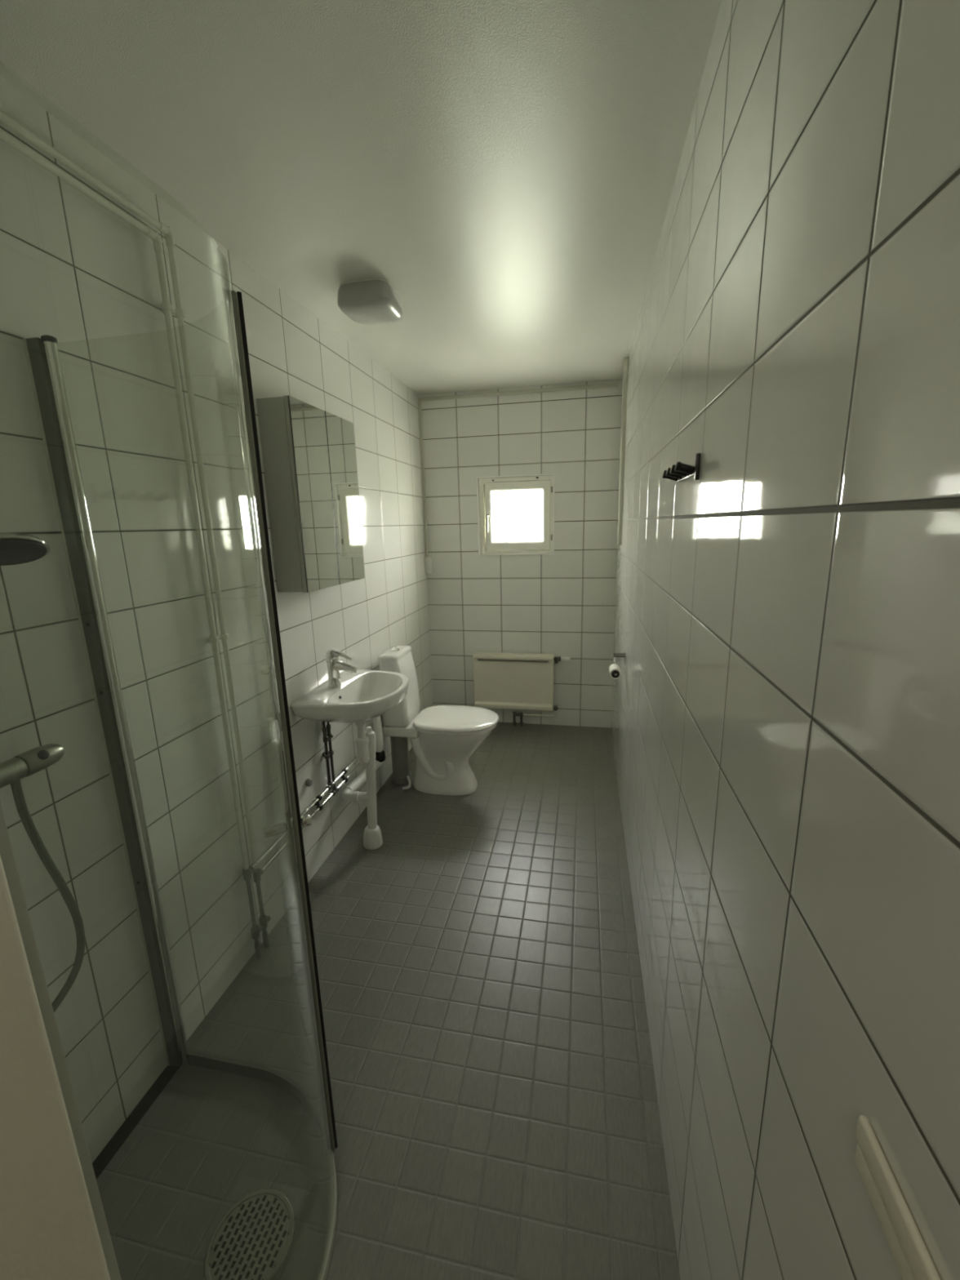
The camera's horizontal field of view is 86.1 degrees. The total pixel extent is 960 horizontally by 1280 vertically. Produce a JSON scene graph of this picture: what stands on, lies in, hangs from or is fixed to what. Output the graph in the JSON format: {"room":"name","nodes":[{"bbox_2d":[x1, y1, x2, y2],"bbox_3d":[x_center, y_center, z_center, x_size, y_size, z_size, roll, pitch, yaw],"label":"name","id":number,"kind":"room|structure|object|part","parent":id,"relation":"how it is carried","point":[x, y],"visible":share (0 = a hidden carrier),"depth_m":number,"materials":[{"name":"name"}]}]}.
{"room":"bathroom","nodes":[
{"label":"bathroom","id":0,"kind":"room"},
{"bbox_2d":[0,75,433,1162],"bbox_3d":[-0.804,-0.180,2.315,0.150,2.432,3.951,1,13,11],"label":"wall","id":1,"kind":"structure","parent":0,"point":[74,272],"depth_m":1.43,"materials":[{"name":"tile"}]},
{"bbox_2d":[0,743,64,788],"bbox_3d":[-0.965,0.275,0.926,0.094,0.071,0.392,1,13,11],"label":"shower mixer","id":2,"kind":"object","parent":1,"relation":"attached to","point":[29,762],"visible":1,"depth_m":1.03,"materials":[{"name":"metal"}]},
{"bbox_3d":[-0.915,0.246,1.071,0.048,0.048,0.082,1,13,11],"label":"temperature knob","id":3,"kind":"part","parent":2,"relation":"part of","materials":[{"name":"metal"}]},
{"bbox_2d":[0,128,248,869],"bbox_3d":[-0.951,-0.014,1.072,0.022,1.970,1.117,1,13,11],"label":"riser pipe","id":4,"kind":"object","parent":1,"relation":"attached to","point":[5,136],"visible":1,"depth_m":1.47,"materials":[{"name":"white metal"}]},
{"bbox_2d":[0,110,257,866],"bbox_3d":[-0.946,-0.036,1.091,0.022,2.004,1.165,1,13,11],"label":"riser pipe","id":5,"kind":"object","parent":1,"relation":"attached to","point":[5,118],"visible":0.99,"depth_m":1.51,"materials":[{"name":"white metal"}]},
{"bbox_2d":[92,1063,181,1178],"bbox_3d":[-0.966,1.326,1.172,0.038,0.003,0.720,1,13,11],"label":"trim","id":6,"kind":"structure","parent":1,"relation":"attached to","point":[100,1163],"depth_m":1.37,"materials":[{"name":"black rubber"}]},
{"bbox_2d":[160,302,185,318],"bbox_3d":[-0.867,-0.924,1.441,0.041,0.020,0.074,1,13,11],"label":"clip","id":7,"kind":"object","parent":1,"relation":"attached to","point":[177,312],"visible":0.86,"depth_m":1.44,"materials":[{"name":"white paint"}]},
{"bbox_2d":[208,633,228,643],"bbox_3d":[-0.844,-0.006,1.648,0.041,0.020,0.074,1,13,11],"label":"clip","id":8,"kind":"object","parent":1,"relation":"attached to","point":[214,640],"visible":0.91,"depth_m":1.65,"materials":[{"name":"white paint"}]},
{"bbox_2d":[252,724,361,948],"bbox_3d":[-0.693,0.709,2.419,0.033,0.644,1.198,1,13,11],"label":"supply pipe","id":9,"kind":"object","parent":1,"relation":"attached to","point":[264,919],"visible":0.89,"depth_m":1.93,"materials":[{"name":"silver metal"}]},
{"bbox_2d":[312,795,323,810],"bbox_3d":[-0.727,0.730,2.304,0.041,0.072,0.020,1,13,11],"label":"clip","id":10,"kind":"object","parent":9,"relation":"attached to","point":[320,797],"visible":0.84,"depth_m":2.30,"materials":[{"name":"black paint"}]},
{"bbox_2d":[338,768,347,782],"bbox_3d":[-0.677,0.673,2.548,0.041,0.072,0.020,1,13,11],"label":"clip","id":11,"kind":"object","parent":9,"relation":"attached to","point":[343,777],"visible":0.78,"depth_m":2.54,"materials":[{"name":"black paint"}]},
{"bbox_2d":[305,778,312,786],"bbox_3d":[-0.747,0.623,2.244,0.022,0.034,0.034,1,13,11],"label":"plug","id":12,"kind":"object","parent":1,"relation":"attached to","point":[308,782],"visible":1,"depth_m":2.23,"materials":[{"name":"grey plastic"}]},
{"bbox_2d":[256,395,364,592],"bbox_3d":[-0.682,-0.585,2.166,0.131,0.704,0.533,1,13,11],"label":"upper cabinet","id":13,"kind":"object","parent":1,"relation":"attached to","point":[308,453],"visible":1,"depth_m":1.99,"materials":[{"name":"grey laminate"}]},
{"bbox_3d":[-0.656,-0.554,2.027,0.016,0.704,0.263,1,13,11],"label":"door","id":14,"kind":"part","parent":13,"relation":"part of","materials":[{"name":"grey laminate"}]},
{"bbox_2d":[288,395,339,592],"bbox_3d":[-0.646,-0.554,2.025,0.004,0.702,0.261,1,13,11],"label":"mirror","id":15,"kind":"object","parent":13,"relation":"attached to","point":[308,437],"depth_m":2.00,"materials":[{"name":"clear glass"}]},
{"bbox_2d":[324,411,364,584],"bbox_3d":[-0.593,-0.613,2.282,0.004,0.702,0.261,1,13,11],"label":"mirror","id":16,"kind":"object","parent":13,"relation":"attached to","point":[340,433],"depth_m":2.26,"materials":[{"name":"clear glass"}]},
{"bbox_2d":[242,715,382,959],"bbox_3d":[-0.695,0.673,2.410,0.033,0.719,1.292,1,13,11],"label":"supply pipe","id":17,"kind":"object","parent":1,"relation":"attached to","point":[255,929],"visible":0.74,"depth_m":1.88,"materials":[{"name":"silver metal"}]},
{"bbox_2d":[322,750,333,759],"bbox_3d":[-0.707,0.531,2.384,0.041,0.020,0.063,1,13,11],"label":"clip","id":18,"kind":"object","parent":1,"relation":"attached to","point":[326,757],"visible":0.94,"depth_m":2.38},
{"bbox_2d":[290,669,408,723],"bbox_3d":[-0.531,0.282,2.337,0.394,0.152,0.539,1,13,11],"label":"washbasin","id":19,"kind":"object","parent":1,"relation":"attached to","point":[364,695],"visible":0.94,"depth_m":2.22,"materials":[{"name":"white ceramic"}]},
{"bbox_2d":[325,648,356,688],"bbox_3d":[-0.618,0.127,2.305,0.148,0.170,0.060,1,13,11],"label":"faucet","id":20,"kind":"object","parent":19,"relation":"on","point":[334,665],"visible":1,"depth_m":2.28,"materials":[{"name":"silver metal"}]},
{"bbox_3d":[-0.631,0.064,2.293,0.121,0.042,0.059,1,13,11],"label":"lever","id":21,"kind":"part","parent":20,"relation":"part of","materials":[{"name":"silver metal"}]},
{"bbox_3d":[-0.604,0.119,2.300,0.118,0.052,0.054,1,13,11],"label":"spout","id":22,"kind":"part","parent":20,"relation":"part of","materials":[{"name":"silver metal"}]},
{"bbox_2d":[343,752,388,792],"bbox_3d":[-0.607,0.717,2.780,0.047,0.083,0.482,1,13,11],"label":"pipe","id":23,"kind":"object","parent":1,"relation":"attached to","point":[361,779],"visible":0.53,"depth_m":2.66,"materials":[{"name":"white plastic"}]},
{"bbox_2d":[373,715,385,762],"bbox_3d":[-0.573,0.499,2.879,0.062,0.383,0.062,1,13,11],"label":"pipe","id":24,"kind":"object","parent":23,"relation":"attached to","point":[377,725],"visible":0.66,"depth_m":2.87,"materials":[{"name":"white plastic"}]},
{"bbox_2d":[417,400,428,556],"bbox_3d":[-0.414,-1.155,3.747,0.018,1.086,0.024,1,13,11],"label":"cable trunking","id":25,"kind":"object","parent":1,"relation":"attached to","point":[419,402],"visible":1,"depth_m":3.73,"materials":[{"name":"beige plastic"}]},
{"bbox_3d":[-0.998,-0.123,0.675,0.115,0.650,0.045,1,13,11],"label":"rail","id":26,"kind":"object","parent":1,"relation":"attached to","visible":0},
{"bbox_2d":[0,533,84,1013],"bbox_3d":[-0.837,0.326,0.908,0.236,1.003,0.322,1,13,11],"label":"shower","id":27,"kind":"object","parent":26,"relation":"attached to","point":[15,548],"visible":0.8,"depth_m":1.04,"materials":[{"name":"silver metal"}]},
{"bbox_2d":[0,0,722,395],"bbox_3d":[-0.094,-1.410,1.887,1.663,0.120,3.951,1,13,11],"label":"ceiling","id":28,"kind":"structure","parent":0,"point":[508,168],"depth_m":1.23,"materials":[{"name":"paint"}]},
{"bbox_2d":[337,277,403,324],"bbox_3d":[-0.429,-1.322,2.025,0.224,0.096,0.224,1,13,11],"label":"ceiling lamp","id":29,"kind":"object","parent":28,"relation":"attached to","point":[369,301],"visible":1,"depth_m":1.94,"materials":[{"name":"white plastic"}]},
{"bbox_2d":[96,721,679,1279],"bbox_3d":[-0.031,1.079,2.447,1.663,0.120,3.951,1,13,11],"label":"floor","id":30,"kind":"structure","parent":0,"point":[496,1113],"depth_m":1.50,"materials":[{"name":"grey tile"}]},
{"bbox_2d":[0,261,337,1279],"bbox_3d":[-0.527,0.362,0.991,0.386,1.939,1.007,-9,15,-30],"label":"shower enclosure","id":31,"kind":"object","parent":30,"relation":"on","point":[42,357],"visible":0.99,"depth_m":1.13,"materials":[{"name":"silver metal"}]},
{"bbox_3d":[-0.891,0.307,1.304,0.024,1.926,0.024,1,13,11],"label":"pivot post","id":32,"kind":"part","parent":31,"relation":"part of","materials":[{"name":"silver metal"}]},
{"bbox_3d":[-0.425,0.394,1.065,0.045,0.018,0.018,-8,14,-28],"label":"door handle","id":33,"kind":"part","parent":31,"relation":"part of","materials":[{"name":"silver metal"}]},
{"bbox_3d":[-0.380,0.401,0.790,0.062,1.903,0.581,-1,13,2],"label":"glass door","id":34,"kind":"part","parent":31,"relation":"part of","materials":[{"name":"clear glass"}]},
{"bbox_3d":[-0.370,0.386,1.095,0.020,0.018,0.018,-8,14,-28],"label":"door handle","id":35,"kind":"part","parent":31,"relation":"part of","materials":[{"name":"silver metal"}]},
{"bbox_2d":[187,1174,314,1279],"bbox_3d":[-0.503,1.321,1.134,0.190,0.007,0.200,1,13,11],"label":"floor drain","id":36,"kind":"object","parent":30,"relation":"on","point":[254,1237],"visible":1,"depth_m":1.14,"materials":[{"name":"grey metal"}]},
{"bbox_2d":[342,722,382,849],"bbox_3d":[-0.587,0.682,2.464,0.204,0.671,0.112,1,13,11],"label":"trap","id":37,"kind":"object","parent":30,"relation":"on","point":[365,742],"visible":0.91,"depth_m":2.45,"materials":[{"name":"white plastic"}]},
{"bbox_2d":[377,644,498,795],"bbox_3d":[-0.224,0.462,3.000,0.671,0.854,0.382,1,13,11],"label":"toilet","id":38,"kind":"object","parent":30,"relation":"on","point":[444,739],"visible":0.98,"depth_m":2.96,"materials":[{"name":"white ceramic"}]},
{"bbox_3d":[-0.492,0.073,2.982,0.120,0.028,0.286,1,13,11],"label":"tank lid","id":39,"kind":"part","parent":38,"relation":"part of","materials":[{"name":"white ceramic"}]},
{"bbox_3d":[-0.466,0.280,3.024,0.153,0.394,0.282,1,13,11],"label":"tank","id":40,"kind":"part","parent":38,"relation":"part of","materials":[{"name":"white ceramic"}]},
{"bbox_3d":[-0.160,0.680,3.037,0.500,0.404,0.352,1,13,11],"label":"bowl","id":41,"kind":"part","parent":38,"relation":"part of","materials":[{"name":"white ceramic"}]},
{"bbox_3d":[-0.132,0.451,2.978,0.482,0.029,0.382,1,13,11],"label":"lid","id":42,"kind":"part","parent":38,"relation":"part of","materials":[{"name":"white plastic"}]},
{"bbox_3d":[-0.130,0.475,2.984,0.468,0.018,0.372,1,13,11],"label":"seat","id":43,"kind":"part","parent":38,"relation":"part of","materials":[{"name":"white plastic"}]},
{"bbox_2d":[418,379,622,727],"bbox_3d":[0.308,-0.567,3.909,1.393,2.432,0.300,1,13,11],"label":"wall","id":44,"kind":"structure","parent":0,"point":[560,604],"depth_m":3.73,"materials":[{"name":"tile"}]},
{"bbox_2d":[476,473,555,555],"bbox_3d":[0.265,-0.902,3.735,0.555,0.558,0.181,1,13,11],"label":"window","id":45,"kind":"structure","parent":44,"relation":"in","point":[545,482],"depth_m":3.70,"materials":[{"name":"white metal"}]},
{"bbox_3d":[0.054,-0.846,3.724,0.017,0.130,0.052,1,13,11],"label":"handle","id":46,"kind":"part","parent":45,"relation":"part of","materials":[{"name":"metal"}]},
{"bbox_2d":[417,382,617,401],"bbox_3d":[0.233,-1.685,3.499,1.363,0.023,0.020,1,13,11],"label":"cable trunking","id":47,"kind":"object","parent":44,"relation":"attached to","point":[609,384],"visible":1,"depth_m":3.48,"materials":[{"name":"beige plastic"}]},
{"bbox_2d":[472,652,569,726],"bbox_3d":[0.315,0.383,3.913,0.724,0.574,0.107,1,13,11],"label":"radiator","id":48,"kind":"object","parent":44,"relation":"attached to","point":[501,680],"visible":1,"depth_m":3.88,"materials":[{"name":"beige metal"}]},
{"bbox_3d":[-0.039,0.309,3.960,0.008,0.429,0.066,1,13,11],"label":"panel","id":49,"kind":"part","parent":48,"relation":"part of","materials":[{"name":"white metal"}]},
{"bbox_3d":[0.252,0.318,3.895,0.588,0.435,0.077,1,13,11],"label":"panel","id":50,"kind":"part","parent":48,"relation":"part of","materials":[{"name":"beige metal"}]},
{"bbox_3d":[0.545,0.321,3.844,0.008,0.429,0.066,1,13,11],"label":"panel","id":51,"kind":"part","parent":48,"relation":"part of","materials":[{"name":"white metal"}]},
{"bbox_3d":[0.631,0.141,3.791,0.066,0.035,0.035,1,13,11],"label":"valve knob","id":52,"kind":"part","parent":48,"relation":"part of","materials":[{"name":"white plastic"}]},
{"bbox_2d":[610,0,959,1279],"bbox_3d":[0.694,-0.151,2.016,0.120,2.432,3.951,1,13,11],"label":"wall","id":53,"kind":"structure","parent":0,"point":[785,720],"depth_m":0.54,"materials":[{"name":"tile"}]},
{"bbox_2d":[613,651,626,675],"bbox_3d":[0.719,0.118,2.641,0.063,0.092,0.157,1,13,11],"label":"toilet roll holder","id":54,"kind":"object","parent":53,"relation":"attached to","point":[615,655],"visible":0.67,"depth_m":2.65,"materials":[{"name":"silver metal"}]},
{"bbox_2d":[608,663,621,679],"bbox_3d":[0.695,0.162,2.644,0.056,0.056,0.099,1,13,11],"label":"toilet roll","id":55,"kind":"object","parent":54,"relation":"on","point":[614,667],"visible":0.96,"depth_m":2.61,"materials":[{"name":"white paper"}]},
{"bbox_3d":[0.725,0.074,2.670,0.058,0.020,0.045,1,13,11],"label":"arm","id":56,"kind":"part","parent":54,"relation":"part of"},
{"bbox_2d":[617,358,627,544],"bbox_3d":[0.845,-1.095,3.046,0.022,1.044,0.035,1,13,11],"label":"cable trunking","id":57,"kind":"object","parent":53,"relation":"attached to","point":[625,360],"visible":1,"depth_m":3.02,"materials":[{"name":"beige plastic"}]},
{"bbox_2d":[662,453,700,481],"bbox_3d":[0.439,-0.370,1.135,0.042,0.051,0.236,1,13,11],"label":"hook rack","id":58,"kind":"object","parent":53,"relation":"attached to","point":[679,472],"visible":1,"depth_m":1.06,"materials":[{"name":"black metal"}]},
{"bbox_3d":[0.458,-0.367,1.137,0.005,0.016,0.227,1,13,11],"label":"rail","id":59,"kind":"part","parent":58,"relation":"part of","materials":[{"name":"metal"}]},
{"bbox_3d":[0.433,-0.345,1.024,0.008,0.051,0.010,1,13,11],"label":"plate","id":60,"kind":"part","parent":58,"relation":"part of","materials":[{"name":"black paint"}]},
{"bbox_2d":[854,1115,941,1279],"bbox_3d":[0.281,0.409,0.328,0.006,0.054,0.157,1,13,11],"label":"guard","id":61,"kind":"object","parent":53,"relation":"attached to","point":[913,1261],"visible":1,"depth_m":0.36,"materials":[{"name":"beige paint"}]},
{"bbox_3d":[-0.418,0.251,0.352,1.393,2.432,0.160,1,13,11],"label":"wall","id":62,"kind":"structure","parent":0,"visible":0},
{"bbox_2d":[0,855,111,1279],"bbox_3d":[-0.078,0.430,0.320,0.708,2.080,0.172,1,13,11],"label":"door","id":63,"kind":"structure","parent":62,"relation":"in","point":[49,1231],"depth_m":0.44,"materials":[{"name":"beige paint"}]},
{"label":"outside","id":64,"kind":"structure","parent":0,"visible":0},
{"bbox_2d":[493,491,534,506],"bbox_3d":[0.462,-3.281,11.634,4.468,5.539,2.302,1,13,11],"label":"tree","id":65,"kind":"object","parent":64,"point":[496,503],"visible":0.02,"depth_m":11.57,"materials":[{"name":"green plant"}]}
]}

